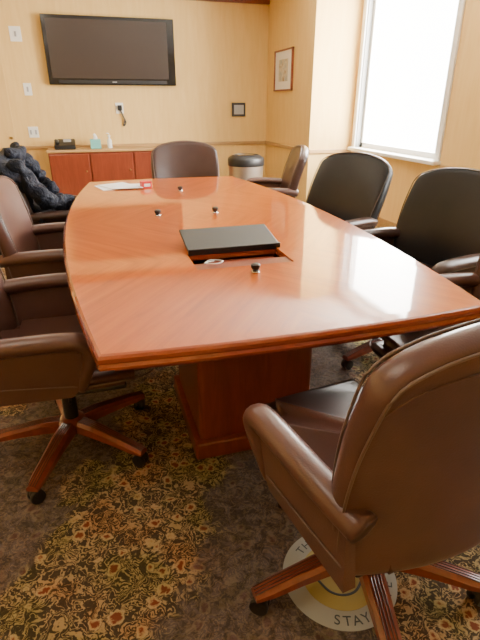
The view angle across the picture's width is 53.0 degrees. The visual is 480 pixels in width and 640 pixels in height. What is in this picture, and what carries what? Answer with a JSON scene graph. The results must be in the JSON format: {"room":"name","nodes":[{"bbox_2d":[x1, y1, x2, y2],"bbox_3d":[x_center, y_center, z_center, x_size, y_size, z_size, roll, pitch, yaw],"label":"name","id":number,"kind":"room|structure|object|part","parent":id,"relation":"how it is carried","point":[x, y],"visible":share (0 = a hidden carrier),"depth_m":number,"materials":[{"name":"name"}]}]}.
{"room":"conference room","nodes":[
{"label":"conference room","id":0,"kind":"room"},
{"bbox_2d":[0,0,268,179],"bbox_3d":[-2.184,-3.053,6.723,5.380,2.750,0.100,-7,25,-15],"label":"wall","id":1,"kind":"structure","parent":0,"point":[221,48],"depth_m":6.83,"materials":[{"name":"beige paint"}]},
{"bbox_2d":[0,55,15,150],"bbox_3d":[-3.511,-2.576,6.446,0.880,2.090,0.011,-7,25,-15],"label":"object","id":2,"kind":"structure","parent":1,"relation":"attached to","point":[6,123],"depth_m":6.49,"materials":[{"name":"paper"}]},
{"bbox_2d":[8,26,21,41],"bbox_3d":[-2.877,-3.663,6.157,0.140,0.170,0.014,-7,25,-15],"label":"wall plate","id":3,"kind":"object","parent":1,"relation":"attached to","point":[14,31],"visible":1,"depth_m":6.16,"materials":[{"name":"white plastic"}]},
{"bbox_2d":[23,83,32,94],"bbox_3d":[-2.839,-3.085,6.432,0.100,0.150,0.014,-7,25,-15],"label":"light switch","id":4,"kind":"object","parent":1,"relation":"attached to","point":[27,86],"visible":1,"depth_m":6.43,"materials":[{"name":"white plastic"}]},
{"bbox_2d":[28,127,38,137],"bbox_3d":[-2.853,-2.596,6.649,0.130,0.140,0.014,-7,25,-15],"label":"power outlet","id":5,"kind":"object","parent":1,"relation":"attached to","point":[33,131],"visible":1,"depth_m":6.65,"materials":[{"name":"white plastic"}]},
{"bbox_2d":[39,14,175,85],"bbox_3d":[-1.734,-3.620,6.498,1.700,0.810,0.098,-7,25,-15],"label":"television","id":6,"kind":"object","parent":1,"relation":"attached to","point":[79,49],"visible":1,"depth_m":6.45,"materials":[{"name":"black plastic"}]},
{"bbox_2d":[115,103,126,125],"bbox_3d":[-1.697,-2.927,6.858,0.134,0.310,0.040,-7,25,-15],"label":"outlet","id":7,"kind":"object","parent":1,"relation":"attached to","point":[118,106],"visible":1,"depth_m":6.83,"materials":[{"name":"white plastic"}]},
{"bbox_2d":[25,141,264,149],"bbox_3d":[-1.317,-2.599,7.139,3.610,0.050,0.022,-7,25,-15],"label":"trim","id":8,"kind":"structure","parent":1,"relation":"attached to","point":[224,142],"depth_m":7.10,"materials":[{"name":"brown wood"}]},
{"bbox_2d":[191,0,269,4],"bbox_3d":[-2.115,-4.226,6.128,5.280,0.120,0.050,-7,25,-15],"label":"trim","id":9,"kind":"structure","parent":1,"relation":"attached to","point":[265,2],"depth_m":6.71,"materials":[{"name":"brown wood"}]},
{"bbox_2d":[232,103,244,115],"bbox_3d":[-0.021,-3.186,7.285,0.210,0.190,0.034,-7,25,-15],"label":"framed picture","id":10,"kind":"object","parent":1,"relation":"attached to","point":[238,109],"visible":1,"depth_m":7.27,"materials":[{"name":"black plastic"}]},
{"bbox_2d":[0,225,479,639],"bbox_3d":[-0.509,0.053,3.322,6.120,0.100,9.450,-7,25,-15],"label":"floor","id":11,"kind":"structure","parent":0,"point":[174,546],"depth_m":1.65,"materials":[{"name":"carpet"}]},
{"bbox_2d":[0,176,65,278],"bbox_3d":[-1.018,-0.338,2.841,0.762,1.008,0.736,-6,25,-13],"label":"office chair","id":12,"kind":"object","parent":11,"relation":"on","point":[27,248],"visible":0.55,"depth_m":2.66,"materials":[{"name":"brown leather"}]},
{"bbox_3d":[-1.283,-0.501,2.688,0.206,0.600,0.679,-6,25,-13],"label":"backrest","id":13,"kind":"part","parent":12,"relation":"part of","materials":[{"name":"brown leather"}]},
{"bbox_3d":[-1.007,-0.252,2.529,0.466,0.245,0.102,-6,25,-13],"label":"arm","id":14,"kind":"part","parent":12,"relation":"part of","materials":[{"name":"brown leather"}]},
{"bbox_3d":[-1.016,-0.232,2.546,0.395,0.220,0.046,-6,25,-13],"label":"arm panel","id":15,"kind":"part","parent":12,"relation":"part of","materials":[{"name":"brown leather"}]},
{"bbox_3d":[-1.161,-0.498,3.074,0.466,0.245,0.102,-6,25,-13],"label":"arm","id":16,"kind":"part","parent":12,"relation":"part of","materials":[{"name":"brown leather"}]},
{"bbox_3d":[-1.165,-0.471,3.075,0.395,0.220,0.046,-6,25,-13],"label":"arm panel","id":17,"kind":"part","parent":12,"relation":"part of","materials":[{"name":"brown leather"}]},
{"bbox_2d":[15,183,76,224],"bbox_3d":[-1.340,-0.732,3.713,0.761,1.008,0.741,-8,26,-17],"label":"office chair","id":18,"kind":"object","parent":11,"relation":"on","point":[48,216],"visible":0.11,"depth_m":3.33,"materials":[{"name":"leather"}]},
{"bbox_3d":[-1.604,-0.893,3.552,0.206,0.600,0.679,-8,26,-17],"label":"backrest","id":19,"kind":"part","parent":18,"relation":"part of","materials":[{"name":"leather"}]},
{"bbox_2d":[0,142,73,254],"bbox_3d":[-1.535,-0.917,3.590,0.603,0.760,0.803,-7,25,-15],"label":"puffer jacket","id":20,"kind":"object","parent":18,"relation":"on","point":[42,193],"visible":0.79,"depth_m":3.30,"materials":[{"name":"black fabric"}]},
{"bbox_3d":[-1.311,-0.651,3.411,0.466,0.245,0.102,-8,26,-17],"label":"arm","id":21,"kind":"part","parent":18,"relation":"part of","materials":[{"name":"leather"}]},
{"bbox_3d":[-1.321,-0.631,3.427,0.395,0.220,0.046,-8,26,-17],"label":"arm panel","id":22,"kind":"part","parent":18,"relation":"part of","materials":[{"name":"leather"}]},
{"bbox_2d":[0,267,154,503],"bbox_3d":[-0.731,0.081,1.918,0.754,1.008,0.722,-7,25,-15],"label":"office chair","id":23,"kind":"object","parent":11,"relation":"on","point":[46,355],"visible":0.84,"depth_m":1.95,"materials":[{"name":"brown leather"}]},
{"bbox_3d":[-0.994,-0.081,1.760,0.206,0.600,0.679,-7,25,-15],"label":"backrest","id":24,"kind":"part","parent":23,"relation":"part of","materials":[{"name":"brown leather"}]},
{"bbox_3d":[-0.917,0.466,2.052,0.335,0.073,0.068,-5,25,-10],"label":"leg","id":25,"kind":"part","parent":23,"relation":"part of","materials":[{"name":"brown wood"}]},
{"bbox_3d":[-0.883,-0.079,2.149,0.466,0.245,0.102,-7,25,-15],"label":"arm","id":26,"kind":"part","parent":23,"relation":"part of","materials":[{"name":"brown leather"}]},
{"bbox_3d":[-0.718,0.185,1.626,0.395,0.220,0.046,-7,25,-15],"label":"arm panel","id":27,"kind":"part","parent":23,"relation":"part of","materials":[{"name":"brown leather"}]},
{"bbox_3d":[-0.887,-0.052,2.150,0.395,0.220,0.046,-7,25,-15],"label":"arm panel","id":28,"kind":"part","parent":23,"relation":"part of","materials":[{"name":"brown leather"}]},
{"bbox_3d":[-0.709,0.165,1.610,0.466,0.245,0.102,-7,25,-15],"label":"arm","id":29,"kind":"part","parent":23,"relation":"part of","materials":[{"name":"brown leather"}]},
{"bbox_3d":[-0.747,0.531,1.909,0.068,0.073,0.335,3,25,6],"label":"leg","id":30,"kind":"part","parent":23,"relation":"part of","materials":[{"name":"brown wood"}]},
{"bbox_3d":[-0.821,0.379,2.244,0.068,0.073,0.335,-13,27,-27],"label":"leg","id":31,"kind":"part","parent":23,"relation":"part of","materials":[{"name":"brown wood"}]},
{"bbox_3d":[-0.690,0.123,1.950,0.650,0.105,0.572,-7,25,-15],"label":"seat","id":32,"kind":"part","parent":23,"relation":"part of","materials":[{"name":"brown leather"}]},
{"bbox_3d":[-0.544,0.484,2.013,0.335,0.073,0.068,11,26,22],"label":"leg","id":33,"kind":"part","parent":23,"relation":"part of","materials":[{"name":"brown wood"}]},
{"bbox_3d":[-0.590,0.390,2.220,0.068,0.073,0.335,21,32,38],"label":"leg","id":34,"kind":"part","parent":23,"relation":"part of","materials":[{"name":"brown wood"}]},
{"bbox_2d":[46,146,155,194],"bbox_3d":[-1.764,-2.079,6.960,1.820,0.780,0.434,-7,25,-15],"label":"credenza","id":35,"kind":"object","parent":11,"relation":"on","point":[71,170],"visible":0.58,"depth_m":6.67,"materials":[{"name":"brown wood"}]},
{"bbox_2d":[54,139,75,149],"bbox_3d":[-2.393,-2.401,6.573,0.270,0.127,0.200,-7,25,-15],"label":"desk telephone","id":36,"kind":"object","parent":35,"relation":"on","point":[59,144],"visible":1,"depth_m":6.53,"materials":[{"name":"black plastic"}]},
{"bbox_3d":[-2.312,-1.950,6.633,0.506,0.635,0.018,-7,25,-15],"label":"door panel","id":37,"kind":"part","parent":35,"relation":"part of","materials":[{"name":"brown wood"}]},
{"bbox_2d":[90,133,100,148],"bbox_3d":[-2.013,-2.491,6.690,0.140,0.196,0.140,-7,25,-15],"label":"tissue box","id":38,"kind":"object","parent":35,"relation":"on","point":[95,143],"visible":1,"depth_m":6.65,"materials":[{"name":"teal"}]},
{"bbox_2d":[106,133,111,147],"bbox_3d":[-1.831,-2.516,6.737,0.065,0.200,0.064,-7,25,-15],"label":"soap bottle","id":39,"kind":"object","parent":35,"relation":"on","point":[109,141],"visible":0.99,"depth_m":6.73,"materials":[{"name":"white plastic"}]},
{"bbox_3d":[-1.775,-2.015,6.777,0.566,0.635,0.018,-7,25,-15],"label":"door panel","id":40,"kind":"part","parent":35,"relation":"part of","materials":[{"name":"brown wood"}]},
{"bbox_3d":[-1.175,-2.088,6.938,0.636,0.635,0.018,-7,25,-15],"label":"door panel","id":41,"kind":"part","parent":35,"relation":"part of","materials":[{"name":"brown wood"}]},
{"bbox_2d":[151,140,218,178],"bbox_3d":[-0.446,-1.134,4.570,0.739,1.032,0.752,-7,25,-15],"label":"office chair","id":42,"kind":"object","parent":11,"relation":"on","point":[184,158],"visible":0.27,"depth_m":4.66,"materials":[{"name":"leather"}]},
{"bbox_2d":[228,153,263,179],"bbox_3d":[0.077,-1.793,6.365,0.472,0.750,0.472,-7,25,-15],"label":"trash bin","id":43,"kind":"object","parent":11,"relation":"on","point":[244,166],"visible":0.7,"depth_m":6.10,"materials":[{"name":"silver metal"}]},
{"bbox_2d":[63,176,479,459],"bbox_3d":[-0.227,-0.302,3.006,1.560,0.809,3.300,-7,25,-15],"label":"conference table","id":44,"kind":"object","parent":11,"relation":"on","point":[178,286],"visible":0.98,"depth_m":1.93,"materials":[{"name":"brown wood"}]},
{"bbox_2d":[95,182,142,190],"bbox_3d":[-0.950,-1.072,3.852,0.356,0.011,0.384,-14,28,-28],"label":"paper stack","id":45,"kind":"object","parent":44,"relation":"on","point":[121,185],"visible":0.93,"depth_m":3.81,"materials":[{"name":"white paper"}]},
{"bbox_2d":[140,180,151,187],"bbox_3d":[-0.746,-1.076,3.814,0.080,0.050,0.072,-12,27,-25],"label":"box","id":46,"kind":"object","parent":44,"relation":"on","point":[147,183],"visible":0.93,"depth_m":3.79,"materials":[{"name":"red"}]},
{"bbox_2d":[154,209,160,216],"bbox_3d":[-0.490,-0.637,2.861,0.038,0.038,0.038,-7,25,-15],"label":"post","id":47,"kind":"object","parent":44,"relation":"on","point":[157,212],"visible":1,"depth_m":2.85,"materials":[{"name":"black metal"}]},
{"bbox_2d":[212,206,217,212],"bbox_3d":[-0.151,-0.674,2.942,0.038,0.038,0.038,-7,25,-15],"label":"post","id":48,"kind":"object","parent":44,"relation":"on","point":[215,208],"visible":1,"depth_m":2.93,"materials":[{"name":"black metal"}]},
{"bbox_3d":[-0.054,-0.391,2.290,0.435,0.014,0.235,-7,36,-15],"label":"hatch lid","id":49,"kind":"part","parent":44,"relation":"part of","materials":[{"name":"black metal"}]},
{"bbox_3d":[0.016,-0.236,2.050,0.420,0.007,0.100,-7,25,-15],"label":"hatch rail","id":50,"kind":"part","parent":44,"relation":"part of","materials":[{"name":"red wood"}]},
{"bbox_2d":[251,262,259,273],"bbox_3d":[0.062,-0.207,1.912,0.038,0.038,0.038,-7,25,-15],"label":"post","id":51,"kind":"object","parent":44,"relation":"on","point":[255,266],"visible":1,"depth_m":1.90,"materials":[{"name":"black metal"}]},
{"bbox_2d":[246,145,308,198],"bbox_3d":[0.231,-1.144,4.619,0.789,1.009,0.739,-1,24,-1],"label":"office chair","id":52,"kind":"object","parent":11,"relation":"on","point":[288,184],"visible":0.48,"depth_m":4.52,"materials":[{"name":"leather"}]},
{"bbox_3d":[0.272,-1.321,4.890,0.466,0.245,0.102,-1,24,-1],"label":"arm","id":53,"kind":"part","parent":52,"relation":"part of","materials":[{"name":"brown leather"}]},
{"bbox_3d":[0.280,-1.295,4.892,0.395,0.220,0.046,-1,24,-1],"label":"arm panel","id":54,"kind":"part","parent":52,"relation":"part of","materials":[{"name":"brown leather"}]},
{"bbox_3d":[0.287,-1.066,4.327,0.466,0.245,0.102,-1,24,-1],"label":"arm","id":55,"kind":"part","parent":52,"relation":"part of","materials":[{"name":"brown leather"}]},
{"bbox_3d":[0.505,-1.344,4.546,0.244,0.604,0.676,-1,24,-1],"label":"backrest","id":56,"kind":"part","parent":52,"relation":"part of","materials":[{"name":"leather"}]},
{"bbox_2d":[283,537,396,631],"bbox_3d":[0.314,0.810,1.527,0.356,0.003,0.356,-1,24,-2],"label":"floor sticker","id":57,"kind":"object","parent":11,"relation":"on","point":[322,601],"visible":0.41,"depth_m":1.45,"materials":[{"name":"grey plastic"}]},
{"bbox_2d":[306,152,392,229],"bbox_3d":[0.538,-0.617,3.413,0.869,1.046,0.723,-18,30,-35],"label":"office chair","id":58,"kind":"object","parent":11,"relation":"on","point":[352,187],"visible":0.48,"depth_m":3.40,"materials":[{"name":"leather"}]},
{"bbox_3d":[0.736,-0.546,3.178,0.466,0.245,0.102,-17,29,-33],"label":"arm","id":59,"kind":"part","parent":58,"relation":"part of","materials":[{"name":"leather"}]},
{"bbox_2d":[243,318,479,639],"bbox_3d":[0.377,0.334,1.310,0.745,1.049,0.758,-11,26,-22],"label":"office chair","id":60,"kind":"object","parent":11,"relation":"on","point":[378,477],"visible":1,"depth_m":0.96,"materials":[{"name":"brown leather"}]},
{"bbox_3d":[0.197,0.746,1.433,0.335,0.073,0.068,-9,26,-19],"label":"leg","id":61,"kind":"part","parent":60,"relation":"part of","materials":[{"name":"brown wood"}]},
{"bbox_3d":[0.144,0.407,1.137,0.046,0.220,0.395,-11,26,-22],"label":"arm panel","id":62,"kind":"part","parent":60,"relation":"part of","materials":[{"name":"brown leather"}]},
{"bbox_3d":[0.132,0.383,1.129,0.102,0.245,0.466,-11,26,-22],"label":"arm","id":63,"kind":"part","parent":60,"relation":"part of","materials":[{"name":"brown leather"}]},
{"bbox_3d":[0.368,0.382,1.379,0.572,0.105,0.650,-11,26,-22],"label":"seat","id":64,"kind":"part","parent":60,"relation":"part of","materials":[{"name":"brown leather"}]},
{"bbox_3d":[0.391,0.799,1.316,0.068,0.073,0.335,-1,24,-2],"label":"leg","id":65,"kind":"part","parent":60,"relation":"part of","materials":[{"name":"brown wood"}]},
{"bbox_3d":[0.499,0.242,0.999,0.679,0.641,0.206,-11,26,-22],"label":"backrest","id":66,"kind":"part","parent":60,"relation":"part of","materials":[{"name":"brown leather"}]},
{"bbox_3d":[0.573,0.740,1.448,0.335,0.073,0.068,7,25,14],"label":"leg","id":67,"kind":"part","parent":60,"relation":"part of","materials":[{"name":"brown wood"}]},
{"bbox_2d":[341,167,479,369],"bbox_3d":[0.936,-0.283,2.683,0.832,1.039,0.723,-14,28,-28],"label":"office chair","id":68,"kind":"object","parent":11,"relation":"on","point":[438,225],"visible":0.49,"depth_m":2.72,"materials":[{"name":"leather"}]},
{"bbox_3d":[0.730,0.152,2.745,0.335,0.073,0.068,-14,28,-27],"label":"leg","id":69,"kind":"part","parent":68,"relation":"part of","materials":[{"name":"brown wood"}]},
{"bbox_3d":[0.820,-0.432,2.928,0.466,0.245,0.102,-13,27,-26],"label":"arm","id":70,"kind":"part","parent":68,"relation":"part of","materials":[{"name":"leather"}]},
{"bbox_3d":[0.830,-0.407,2.934,0.395,0.220,0.046,-13,27,-26],"label":"arm panel","id":71,"kind":"part","parent":68,"relation":"part of","materials":[{"name":"leather"}]},
{"bbox_3d":[1.181,-0.530,2.713,0.282,0.636,0.673,-13,27,-26],"label":"backrest","id":72,"kind":"part","parent":68,"relation":"part of","materials":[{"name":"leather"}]},
{"bbox_3d":[1.113,-0.208,2.433,0.466,0.245,0.102,-13,27,-26],"label":"arm","id":73,"kind":"part","parent":68,"relation":"part of","materials":[{"name":"leather"}]},
{"bbox_3d":[1.115,-0.190,2.454,0.395,0.220,0.046,-13,27,-26],"label":"arm panel","id":74,"kind":"part","parent":68,"relation":"part of","materials":[{"name":"leather"}]},
{"bbox_2d":[369,256,479,361],"bbox_3d":[0.945,0.084,1.911,0.752,1.008,0.740,-7,25,-15],"label":"office chair","id":75,"kind":"object","parent":11,"relation":"on","point":[470,282],"visible":0.06,"depth_m":2.00,"materials":[{"name":"brown leather"}]},
{"bbox_3d":[0.906,0.140,1.913,0.650,0.105,0.572,-7,25,-15],"label":"seat","id":76,"kind":"part","parent":75,"relation":"part of","materials":[{"name":"brown leather"}]},
{"bbox_3d":[0.925,-0.088,2.169,0.466,0.245,0.102,-7,25,-15],"label":"arm","id":77,"kind":"part","parent":75,"relation":"part of","materials":[{"name":"brown leather"}]},
{"bbox_3d":[0.934,-0.063,2.173,0.395,0.220,0.046,-7,25,-15],"label":"arm panel","id":78,"kind":"part","parent":75,"relation":"part of","materials":[{"name":"brown leather"}]},
{"bbox_3d":[1.210,-0.137,1.885,0.206,0.600,0.679,-7,25,-15],"label":"backrest","id":79,"kind":"part","parent":75,"relation":"part of","materials":[{"name":"brown leather"}]},
{"bbox_2d":[265,0,363,202],"bbox_3d":[0.986,-3.081,6.785,0.740,2.750,1.760,-7,25,-15],"label":"wall","id":80,"kind":"structure","parent":0,"point":[324,35],"depth_m":6.07,"materials":[{"name":"beige paint"}]},
{"bbox_2d":[265,141,293,149],"bbox_3d":[0.641,-2.475,6.866,0.022,0.050,1.660,-7,25,-15],"label":"trim","id":81,"kind":"structure","parent":80,"relation":"attached to","point":[266,142],"depth_m":7.03,"materials":[{"name":"brown wood"}]},
{"bbox_2d":[273,47,293,90],"bbox_3d":[0.594,-3.427,6.604,0.025,0.510,0.680,-7,25,-15],"label":"framed picture","id":82,"kind":"object","parent":80,"relation":"attached to","point":[284,58],"visible":1,"depth_m":6.58,"materials":[{"name":"brown wood"}]},
{"bbox_2d":[278,58,287,81],"bbox_3d":[0.594,-3.427,6.604,0.003,0.270,0.340,-7,25,-15],"label":"print","id":83,"kind":"object","parent":82,"relation":"attached to","point":[282,62],"depth_m":6.61},
{"bbox_2d":[309,149,350,153],"bbox_3d":[1.166,-2.186,6.229,0.590,0.050,0.022,-7,25,-15],"label":"trim","id":84,"kind":"structure","parent":80,"relation":"attached to","point":[317,151],"depth_m":6.21,"materials":[{"name":"brown wood"}]},
{"bbox_2d":[350,0,479,223],"bbox_3d":[2.589,-1.264,2.776,0.150,2.750,7.590,-7,25,-15],"label":"wall","id":85,"kind":"structure","parent":0,"point":[461,140],"depth_m":4.37,"materials":[{"name":"beige paint"}]},
{"bbox_2d":[355,0,373,146],"bbox_3d":[1.738,-2.714,5.117,0.060,1.780,1.610,-7,25,-15],"label":"reveal","id":86,"kind":"object","parent":85,"relation":"attached to","point":[371,2],"visible":0.39,"depth_m":5.82,"materials":[{"name":"white paint"}]},
{"bbox_2d":[377,217,396,227],"bbox_3d":[2.510,-0.047,3.302,0.015,0.100,7.590,-7,25,-15],"label":"baseboard","id":87,"kind":"structure","parent":85,"relation":"attached to","point":[382,222],"depth_m":5.71,"materials":[{"name":"brown wood"}]},
{"bbox_2d":[347,147,440,165],"bbox_3d":[1.701,-1.877,5.461,0.150,0.040,1.750,-7,25,-15],"label":"sill","id":88,"kind":"structure","parent":85,"relation":"attached to","point":[417,159],"depth_m":5.25,"materials":[{"name":"white"}]},
{"bbox_2d":[360,0,434,158],"bbox_3d":[1.796,-2.721,5.132,0.060,1.780,1.610,-7,25,-15],"label":"frame","id":89,"kind":"object","parent":85,"relation":"attached to","point":[377,3],"visible":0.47,"depth_m":5.72,"materials":[{"name":"white"}]},
{"bbox_2d":[351,0,465,160],"bbox_3d":[1.700,-2.732,5.096,0.020,1.870,1.750,-7,25,-15],"label":"window frame","id":90,"kind":"structure","parent":85,"relation":"attached to","point":[461,5],"depth_m":4.59,"materials":[{"name":"white"}]},
{"bbox_2d":[439,165,455,168],"bbox_3d":[2.072,-1.331,4.341,0.022,0.050,0.830,-7,25,-15],"label":"trim","id":91,"kind":"structure","parent":85,"relation":"attached to","point":[440,166],"depth_m":4.62,"materials":[{"name":"brown wood"}]}
]}

